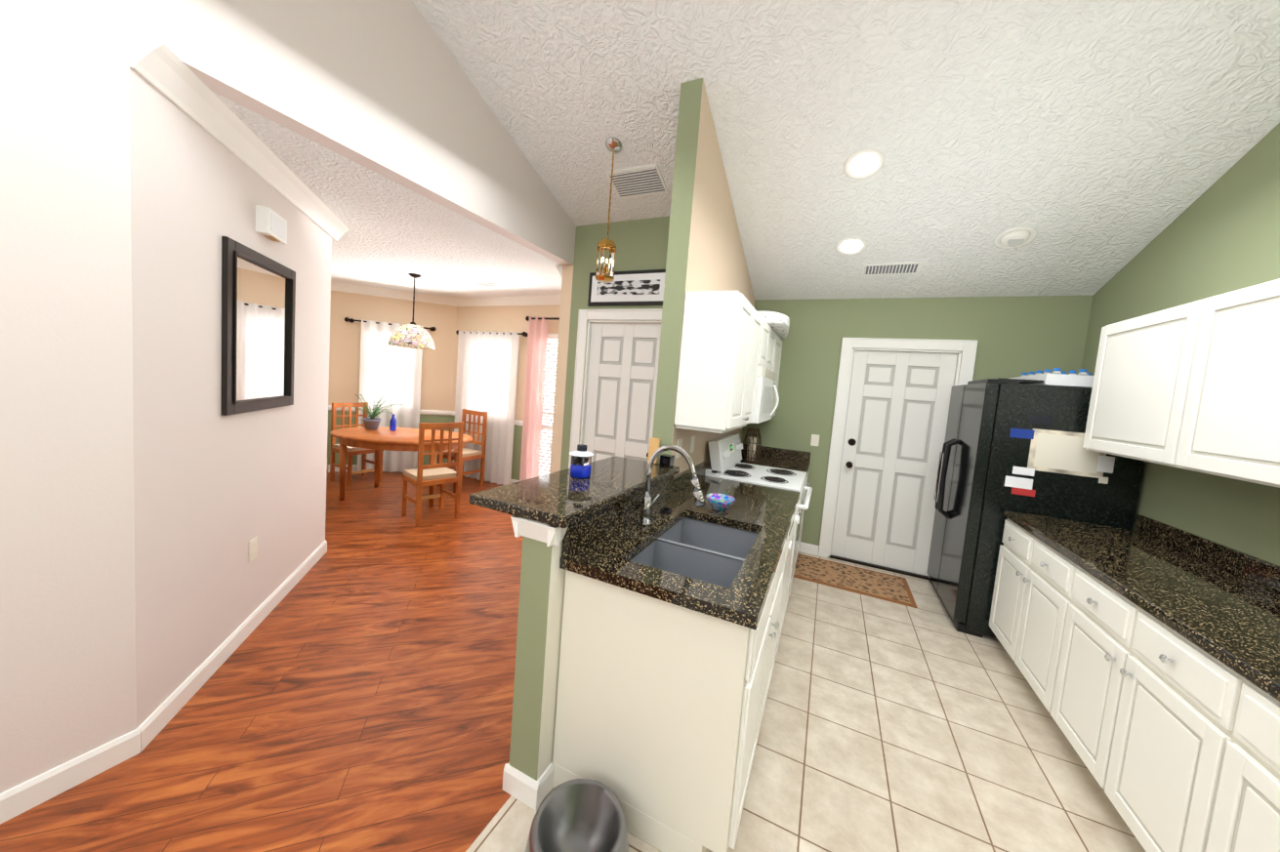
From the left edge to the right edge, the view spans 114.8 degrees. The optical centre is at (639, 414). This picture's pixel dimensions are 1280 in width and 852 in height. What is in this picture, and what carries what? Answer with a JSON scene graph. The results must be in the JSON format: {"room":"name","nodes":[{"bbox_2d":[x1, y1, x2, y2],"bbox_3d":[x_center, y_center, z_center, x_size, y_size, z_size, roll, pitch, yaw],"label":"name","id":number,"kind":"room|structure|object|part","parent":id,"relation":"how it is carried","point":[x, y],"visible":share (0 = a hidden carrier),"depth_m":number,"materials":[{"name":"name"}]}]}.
{"room":"kitchen","nodes":[
{"label":"kitchen","id":0,"kind":"room"},
{"bbox_2d":[0,471,523,851],"bbox_3d":[-3.093,1.176,2.409,5.515,0.060,7.380,6,5,25],"label":"floor","id":1,"kind":"structure","parent":0,"point":[354,693],"depth_m":1.79,"materials":[{"name":"laminate"}]},
{"bbox_2d":[330,402,383,486],"bbox_3d":[-3.692,0.372,5.357,0.410,1.020,0.430,6,5,25],"label":"dining chair","id":2,"kind":"object","parent":1,"relation":"on","point":[350,451],"visible":0.69,"depth_m":5.27,"materials":[{"name":"brown wood"}]},
{"bbox_2d":[330,426,472,507],"bbox_3d":[-2.816,0.610,4.867,1.560,0.755,1.060,4,4,0],"label":"oval dining table","id":3,"kind":"object","parent":1,"relation":"on","point":[379,439],"visible":0.83,"depth_m":4.56,"materials":[{"name":"brown wood"}]},
{"bbox_2d":[346,394,402,429],"bbox_3d":[-3.197,-0.033,5.018,0.568,0.440,0.573,6,5,25],"label":"fern plant","id":4,"kind":"object","parent":3,"relation":"on","point":[372,422],"visible":1,"depth_m":4.94,"materials":[{"name":"green plant"}]},
{"bbox_2d":[389,413,396,430],"bbox_3d":[-3.024,0.102,5.012,0.068,0.200,0.068,6,5,25],"label":"bottle","id":5,"kind":"object","parent":3,"relation":"on","point":[392,424],"visible":1,"depth_m":4.99,"materials":[{"name":"blue glass"}]},
{"bbox_2d":[401,421,463,526],"bbox_3d":[-2.163,0.572,4.261,0.410,1.020,0.430,8,5,40],"label":"dining chair","id":6,"kind":"object","parent":1,"relation":"on","point":[431,474],"visible":1,"depth_m":4.17,"materials":[{"name":"brown wood"}]},
{"bbox_2d":[436,409,487,491],"bbox_3d":[-2.393,0.464,5.503,0.430,1.020,0.410,6,5,25],"label":"dining chair","id":7,"kind":"object","parent":1,"relation":"on","point":[470,454],"visible":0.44,"depth_m":5.58,"materials":[{"name":"brown wood"}]},
{"bbox_2d":[0,0,578,793],"bbox_3d":[-1.692,-1.300,1.599,0.120,5.200,7.260,6,5,25],"label":"wall","id":8,"kind":"structure","parent":0,"point":[148,490],"depth_m":1.56,"materials":[{"name":"beige paint"}]},
{"bbox_2d":[248,536,257,562],"bbox_3d":[-2.160,0.756,2.288,0.009,0.115,0.072,3,4,-20],"label":"outlet","id":9,"kind":"object","parent":8,"relation":"attached to","point":[253,547],"visible":1,"depth_m":2.28,"materials":[{"name":"white plastic"}]},
{"bbox_2d":[221,236,295,415],"bbox_3d":[-2.078,-0.443,2.265,0.030,0.840,0.710,3,4,-20],"label":"mirror","id":10,"kind":"object","parent":8,"relation":"attached to","point":[258,320],"visible":1,"depth_m":2.18,"materials":[{"name":"black mirror"}]},
{"bbox_2d":[255,205,287,245],"bbox_3d":[-2.031,-1.038,2.260,0.058,0.139,0.210,3,4,-20],"label":"box","id":11,"kind":"object","parent":8,"relation":"attached to","point":[270,225],"visible":1,"depth_m":2.20,"materials":[{"name":"white plastic"}]},
{"bbox_2d":[212,91,562,297],"bbox_3d":[-3.140,-1.593,3.382,4.052,0.100,5.480,6,5,25],"label":"ceiling","id":12,"kind":"structure","parent":0,"point":[393,235],"depth_m":3.36,"materials":[{"name":"white paint"}]},
{"bbox_2d":[387,273,435,349],"bbox_3d":[-2.602,-1.181,4.703,0.481,0.827,0.481,6,5,25],"label":"pendant light","id":13,"kind":"object","parent":12,"relation":"hanging from","point":[412,335],"visible":1,"depth_m":4.59,"materials":[{"name":"multicoloured glass"}]},
{"bbox_3d":[-2.624,-0.900,4.723,0.481,0.262,0.481,6,5,25],"label":"lamp shade","id":14,"kind":"part","parent":13,"relation":"part of","materials":[{"name":"multicoloured glass"}]},
{"bbox_2d":[474,282,502,287],"bbox_3d":[-1.799,-1.539,4.866,0.300,0.013,0.150,6,5,25],"label":"ceiling vent","id":15,"kind":"object","parent":12,"relation":"in","point":[486,284],"visible":1,"depth_m":4.84,"materials":[{"name":"white metal"}]},
{"bbox_2d":[327,289,560,480],"bbox_3d":[-3.248,-0.301,3.467,4.050,2.700,5.500,6,5,25],"label":"wall","id":16,"kind":"structure","parent":0,"point":[438,377],"depth_m":5.74,"materials":[{"name":"beige paint"}]},
{"bbox_2d":[128,33,562,306],"bbox_3d":[-3.017,-1.476,3.318,4.112,0.105,5.260,6,5,25],"label":"crown molding","id":17,"kind":"structure","parent":16,"relation":"attached to","point":[165,70],"depth_m":1.96,"materials":[{"name":"white wood"}]},
{"bbox_2d":[344,317,436,472],"bbox_3d":[-3.574,-0.233,5.839,1.122,2.132,0.138,3,4,-20],"label":"curtain","id":18,"kind":"object","parent":16,"relation":"attached to","point":[392,374],"visible":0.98,"depth_m":5.80,"materials":[{"name":"white fabric"}]},
{"bbox_2d":[0,464,819,825],"bbox_3d":[-1.852,1.243,1.764,8.070,0.095,7.260,6,5,25],"label":"baseboard","id":19,"kind":"structure","parent":16,"relation":"attached to","point":[92,763],"depth_m":1.53,"materials":[{"name":"white wood"}]},
{"bbox_2d":[328,405,552,450],"bbox_3d":[-3.229,0.158,3.475,3.930,0.070,5.260,6,5,25],"label":"trim","id":20,"kind":"structure","parent":16,"relation":"attached to","point":[448,413],"depth_m":6.03,"materials":[{"name":"white wood"}]},
{"bbox_2d":[455,330,528,336],"bbox_3d":[-2.085,-1.128,5.734,1.284,0.064,0.117,6,5,25],"label":"curtain rod","id":21,"kind":"object","parent":16,"relation":"attached to","point":[523,334],"visible":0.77,"depth_m":5.54,"materials":[{"name":"brown metal"}]},
{"bbox_2d":[452,330,519,485],"bbox_3d":[-2.196,-0.103,5.766,1.120,2.100,0.056,6,5,25],"label":"curtain","id":22,"kind":"object","parent":21,"relation":"hanging from","point":[486,371],"depth_m":5.71,"materials":[{"name":"white fabric"}]},
{"bbox_2d":[519,316,559,481],"bbox_3d":[-0.965,-0.074,5.228,1.344,2.312,0.152,6,5,25],"label":"curtain","id":23,"kind":"object","parent":16,"relation":"attached to","point":[535,377],"visible":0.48,"depth_m":5.37,"materials":[{"name":"pink fabric"}]},
{"bbox_2d":[538,333,558,476],"bbox_3d":[-0.924,0.028,5.269,1.240,2.090,0.049,6,5,25],"label":"window","id":24,"kind":"structure","parent":16,"relation":"in","point":[550,386],"depth_m":5.40,"materials":[{"name":"white glass"}]},
{"bbox_2d":[562,215,669,469],"bbox_3d":[0.016,-1.306,3.538,1.294,5.200,0.120,6,5,25],"label":"wall","id":25,"kind":"structure","parent":0,"point":[640,244],"depth_m":3.62,"materials":[{"name":"green paint"}]},
{"bbox_2d":[568,308,662,468],"bbox_3d":[-0.166,0.184,3.657,0.994,2.192,0.136,6,5,25],"label":"door frame","id":26,"kind":"structure","parent":25,"relation":"attached to","point":[587,318],"depth_m":3.73,"materials":[{"name":"white wood"}]},
{"bbox_2d":[583,323,661,462],"bbox_3d":[-0.181,0.233,3.636,0.768,2.070,0.120,6,5,25],"label":"hall door","id":27,"kind":"structure","parent":25,"relation":"in","point":[623,371],"depth_m":3.63,"materials":[{"name":"white wood"}]},
{"bbox_2d":[587,269,665,306],"bbox_3d":[-0.103,-1.083,3.521,0.780,0.290,0.025,6,5,25],"label":"framed picture","id":28,"kind":"object","parent":25,"relation":"attached to","point":[636,288],"visible":0.76,"depth_m":3.50,"materials":[{"name":"black plastic"}]},
{"bbox_2d":[509,78,757,781],"bbox_3d":[0.449,-1.218,2.792,0.130,5.200,3.230,6,5,25],"label":"wall","id":29,"kind":"structure","parent":0,"point":[705,253],"depth_m":2.35,"materials":[{"name":"beige paint"}]},
{"bbox_2d":[510,515,567,546],"bbox_3d":[-0.130,0.390,1.936,0.198,0.070,1.154,6,5,25],"label":"trim","id":30,"kind":"structure","parent":29,"relation":"attached to","point":[550,535],"depth_m":1.42,"materials":[{"name":"white wood"}]},
{"bbox_2d":[469,456,679,528],"bbox_3d":[-0.206,0.324,1.970,0.440,0.040,1.147,6,5,25],"label":"bar","id":31,"kind":"object","parent":29,"relation":"on","point":[562,499],"visible":0.98,"depth_m":1.67,"materials":[{"name":"black stone"}]},
{"bbox_2d":[569,444,594,478],"bbox_3d":[-0.280,0.223,1.953,0.120,0.150,0.120,6,5,25],"label":"water jug","id":32,"kind":"object","parent":31,"relation":"on","point":[581,462],"visible":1,"depth_m":1.92,"materials":[{"name":"blue plastic"}]},
{"bbox_2d":[647,437,660,463],"bbox_3d":[0.081,0.218,2.431,0.060,0.150,0.042,6,5,25],"label":"cutting board","id":33,"kind":"object","parent":31,"relation":"on","point":[654,444],"visible":0.77,"depth_m":2.42,"materials":[{"name":"brown wood"}]},
{"bbox_2d":[659,454,674,468],"bbox_3d":[0.155,0.271,2.359,0.065,0.065,0.069,6,5,25],"label":"camera","id":34,"kind":"object","parent":31,"relation":"on","point":[666,461],"visible":1,"depth_m":2.33,"materials":[{"name":"black plastic"}]},
{"bbox_2d":[561,461,706,558],"bbox_3d":[0.107,0.419,2.258,0.028,0.135,1.761,6,5,25],"label":"backsplash","id":35,"kind":"structure","parent":29,"relation":"attached to","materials":[{"name":"stone"}]},
{"bbox_2d":[676,438,682,458],"bbox_3d":[0.248,0.214,2.533,0.016,0.115,0.072,6,5,25],"label":"light switch","id":36,"kind":"object","parent":29,"relation":"attached to","point":[680,441],"depth_m":2.52,"materials":[{"name":"white plastic"}]},
{"bbox_2d":[689,435,695,453],"bbox_3d":[0.356,0.205,2.770,0.009,0.115,0.072,6,5,25],"label":"light switch","id":37,"kind":"object","parent":29,"relation":"attached to","point":[692,438],"depth_m":2.76,"materials":[{"name":"white plastic"}]},
{"bbox_2d":[674,290,764,433],"bbox_3d":[0.542,-0.316,2.664,0.322,0.770,0.779,6,5,25],"label":"upper cabinet","id":38,"kind":"object","parent":29,"relation":"attached to","point":[731,342],"depth_m":2.33,"materials":[{"name":"white wood"}]},
{"bbox_2d":[760,320,779,372],"bbox_3d":[0.885,-0.552,3.346,0.322,0.346,0.758,6,5,25],"label":"upper cabinet","id":39,"kind":"object","parent":29,"relation":"attached to","point":[768,358],"depth_m":3.32,"materials":[{"name":"white wood"}]},
{"bbox_2d":[749,366,779,423],"bbox_3d":[0.897,-0.163,3.354,0.416,0.419,0.754,6,5,25],"label":"microwave","id":40,"kind":"object","parent":39,"relation":"attached to","point":[765,389],"visible":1,"depth_m":3.11,"materials":[{"name":"white"}]},
{"bbox_2d":[757,310,789,338],"bbox_3d":[1.120,-0.804,3.646,0.400,0.145,0.939,6,4,19],"label":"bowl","id":41,"kind":"object","parent":39,"relation":"on","point":[778,323],"visible":0.42,"depth_m":3.21,"materials":[{"name":"white ceramic"}]},
{"bbox_2d":[771,337,782,416],"bbox_3d":[1.156,-0.363,3.975,0.322,0.770,0.595,6,5,25],"label":"upper cabinet","id":42,"kind":"object","parent":29,"relation":"attached to","point":[778,341],"depth_m":3.95,"materials":[{"name":"white wood"}]},
{"bbox_2d":[465,551,1145,851],"bbox_3d":[0.656,1.598,0.668,2.795,0.060,7.380,6,5,25],"label":"floor","id":43,"kind":"structure","parent":0,"point":[889,726],"depth_m":1.85,"materials":[{"name":"beige tile"}]},
{"bbox_2d":[524,779,628,851],"bbox_3d":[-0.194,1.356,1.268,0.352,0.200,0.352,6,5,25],"label":"trash can","id":44,"kind":"object","parent":43,"relation":"on","point":[581,815],"visible":1,"depth_m":1.33,"materials":[{"name":"grey metal"}]},
{"bbox_2d":[704,433,812,613],"bbox_3d":[0.946,0.793,3.277,0.738,1.160,0.756,6,5,25],"label":"electric range","id":45,"kind":"object","parent":43,"relation":"on","point":[725,456],"visible":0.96,"depth_m":3.11,"materials":[{"name":"white metal"}]},
{"bbox_2d":[712,471,809,577],"bbox_3d":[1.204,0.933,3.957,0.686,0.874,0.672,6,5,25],"label":"base cabinet","id":46,"kind":"object","parent":43,"relation":"on","point":[733,545],"depth_m":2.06,"materials":[{"name":"white wood"}]},
{"bbox_2d":[559,461,800,630],"bbox_3d":[0.405,0.473,2.119,0.692,0.176,1.765,6,5,25],"label":"countertop","id":47,"kind":"structure","parent":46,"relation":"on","point":[607,545],"depth_m":1.64,"materials":[{"name":"stone"}]},
{"bbox_2d":[660,506,671,513],"bbox_3d":[0.135,0.489,2.099,0.059,0.023,0.060,6,5,25],"label":"cover","id":48,"kind":"object","parent":47,"relation":"on","point":[666,510],"visible":1,"depth_m":2.08,"materials":[{"name":"black plastic"}]},
{"bbox_2d":[638,445,705,526],"bbox_3d":[0.163,0.328,1.856,0.306,0.382,0.133,6,5,25],"label":"chrome faucet","id":49,"kind":"object","parent":47,"relation":"on","point":[646,507],"visible":1,"depth_m":1.84,"materials":[{"name":"silver metal"}]},
{"bbox_2d":[705,493,735,511],"bbox_3d":[0.432,0.483,2.214,0.156,0.066,0.156,6,5,25],"label":"bowl","id":50,"kind":"object","parent":47,"relation":"on","point":[721,502],"visible":1,"depth_m":2.18,"materials":[{"name":"ceramic"}]},
{"bbox_2d":[740,444,810,475],"bbox_3d":[1.246,0.427,3.920,0.692,0.140,0.671,6,5,25],"label":"countertop","id":51,"kind":"structure","parent":46,"relation":"on","point":[787,459],"depth_m":4.08,"materials":[{"name":"stone"}]},
{"bbox_2d":[743,427,761,462],"bbox_3d":[1.049,0.289,3.830,0.167,0.312,0.171,6,5,25],"label":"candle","id":52,"kind":"object","parent":51,"relation":"on","point":[751,452],"visible":1,"depth_m":3.79,"materials":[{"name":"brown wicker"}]},
{"bbox_2d":[773,505,799,666],"bbox_3d":[0.578,0.987,2.506,0.650,0.867,0.596,6,5,25],"label":"dishwasher","id":53,"kind":"object","parent":43,"relation":"on","point":[787,565],"visible":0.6,"depth_m":2.29,"materials":[{"name":"white"}]},
{"bbox_2d":[793,553,917,608],"bbox_3d":[1.822,1.439,3.624,0.980,0.011,0.570,6,5,25],"label":"door mat","id":54,"kind":"object","parent":43,"relation":"on","point":[874,584],"visible":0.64,"depth_m":3.56,"materials":[{"name":"brown fabric"}]},
{"bbox_2d":[989,518,1078,721],"bbox_3d":[2.474,1.161,2.199,0.636,0.874,0.928,6,5,25],"label":"base cabinet","id":55,"kind":"object","parent":43,"relation":"on","point":[1034,588],"depth_m":2.23,"materials":[{"name":"white wood"}]},
{"bbox_2d":[926,378,1144,637],"bbox_3d":[2.777,0.667,3.074,0.892,1.777,0.896,6,5,25],"label":"fridge","id":56,"kind":"object","parent":43,"relation":"on","point":[1012,445],"visible":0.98,"depth_m":2.74,"materials":[{"name":"black metal"}]},
{"bbox_2d":[994,378,1043,384],"bbox_3d":[2.668,-0.234,2.941,0.240,0.015,0.320,6,5,25],"label":"tray","id":57,"kind":"object","parent":56,"relation":"on","point":[1023,382],"visible":0.36,"depth_m":2.80,"materials":[{"name":"black plastic"}]},
{"bbox_2d":[1008,368,1094,388],"bbox_3d":[3.053,-0.243,2.943,0.430,0.117,0.650,6,5,25],"label":"pack","id":58,"kind":"object","parent":56,"relation":"on","point":[1056,377],"visible":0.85,"depth_m":2.72,"materials":[{"name":"white plastic"}]},
{"bbox_2d":[1055,567,1255,851],"bbox_3d":[2.122,1.187,1.446,0.636,0.874,0.992,6,5,25],"label":"base cabinet","id":59,"kind":"object","parent":43,"relation":"on","point":[1173,736],"depth_m":1.41,"materials":[{"name":"white wood"}]},
{"bbox_2d":[1223,686,1279,851],"bbox_3d":[1.755,1.215,0.664,0.636,0.874,0.992,6,5,25],"label":"base cabinet","id":60,"kind":"object","parent":43,"relation":"on","point":[1254,825],"depth_m":1.08,"materials":[{"name":"white wood"}]},
{"bbox_2d":[1003,510,1279,701],"bbox_3d":[2.068,0.688,1.214,0.642,0.140,3.025,6,5,25],"label":"countertop","id":61,"kind":"structure","parent":60,"relation":"on","point":[1219,602],"depth_m":1.70,"materials":[{"name":"stone"}]},
{"bbox_2d":[412,0,1279,300],"bbox_3d":[0.236,-1.854,0.675,4.260,1.782,7.500,6,5,25],"label":"ceiling","id":62,"kind":"structure","parent":0,"point":[1097,144],"depth_m":2.28,"materials":[{"name":"white paint"}]},
{"bbox_2d":[595,136,622,282],"bbox_3d":[-0.214,-1.402,2.847,0.148,0.943,0.128,6,5,25],"label":"pendant lantern","id":63,"kind":"object","parent":62,"relation":"hanging from","point":[605,260],"visible":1,"depth_m":2.82,"materials":[{"name":"gold metal"}]},
{"bbox_2d":[605,164,668,199],"bbox_3d":[-0.021,-1.744,3.085,0.420,0.094,0.248,6,5,25],"label":"ceiling vent","id":64,"kind":"object","parent":62,"relation":"in","point":[640,182],"depth_m":3.07,"materials":[{"name":"white metal"}]},
{"bbox_2d":[835,236,867,255],"bbox_3d":[1.670,-1.325,3.237,0.223,0.080,0.213,6,4,19],"label":"recessed light","id":65,"kind":"object","parent":62,"relation":"in","point":[853,245],"depth_m":3.23,"materials":[{"name":"white"}]},
{"bbox_2d":[843,148,884,179],"bbox_3d":[1.395,-1.555,2.551,0.223,0.080,0.213,6,4,19],"label":"recessed light","id":66,"kind":"object","parent":62,"relation":"in","point":[864,163],"depth_m":2.55,"materials":[{"name":"white"}]},
{"bbox_2d":[861,261,923,276],"bbox_3d":[2.071,-1.198,3.378,0.420,0.057,0.144,6,5,25],"label":"ceiling vent","id":67,"kind":"object","parent":62,"relation":"in","point":[911,268],"depth_m":3.37,"materials":[{"name":"white metal"}]},
{"bbox_2d":[993,226,1037,248],"bbox_3d":[2.594,-1.208,2.830,0.223,0.095,0.213,6,4,19],"label":"recessed light","id":68,"kind":"object","parent":62,"relation":"in","point":[1015,237],"depth_m":2.80,"materials":[{"name":"white plastic"}]},
{"bbox_2d":[742,295,1089,549],"bbox_3d":[2.334,-1.142,3.795,2.705,5.200,0.120,6,5,25],"label":"wall","id":69,"kind":"structure","parent":0,"point":[1014,336],"depth_m":3.79,"materials":[{"name":"green paint"}]},
{"bbox_2d":[810,434,819,446],"bbox_3d":[1.732,0.260,4.052,0.072,0.115,0.016,6,5,25],"label":"light switch","id":70,"kind":"object","parent":69,"relation":"attached to","point":[814,441],"depth_m":4.05,"materials":[{"name":"white plastic"}]},
{"bbox_2d":[830,350,957,576],"bbox_3d":[2.329,0.435,3.804,0.808,2.020,0.120,6,5,25],"label":"back door","id":71,"kind":"structure","parent":69,"relation":"in","point":[896,421],"depth_m":3.82,"materials":[{"name":"white wood"}]},
{"bbox_2d":[818,337,977,580],"bbox_3d":[2.344,0.390,3.825,1.034,2.152,0.136,6,5,25],"label":"door frame","id":72,"kind":"structure","parent":69,"relation":"attached to","point":[967,355],"depth_m":3.90,"materials":[{"name":"white wood"}]},
{"bbox_2d":[1077,123,1279,566],"bbox_3d":[2.043,-0.879,-0.136,0.120,5.200,7.500,6,5,25],"label":"wall","id":73,"kind":"structure","parent":0,"point":[1220,236],"depth_m":2.13,"materials":[{"name":"green paint"}]},
{"bbox_2d":[1082,296,1211,469],"bbox_3d":[2.734,-0.130,2.068,0.322,0.760,0.821,6,5,25],"label":"upper cabinet","id":74,"kind":"object","parent":73,"relation":"attached to","point":[1194,386],"depth_m":2.05,"materials":[{"name":"white wood"}]},
{"bbox_2d":[1184,278,1279,488],"bbox_3d":[2.431,-0.107,1.420,0.322,0.760,0.891,6,5,25],"label":"upper cabinet","id":75,"kind":"object","parent":73,"relation":"attached to","point":[1234,433],"depth_m":1.59,"materials":[{"name":"white wood"}]}
]}

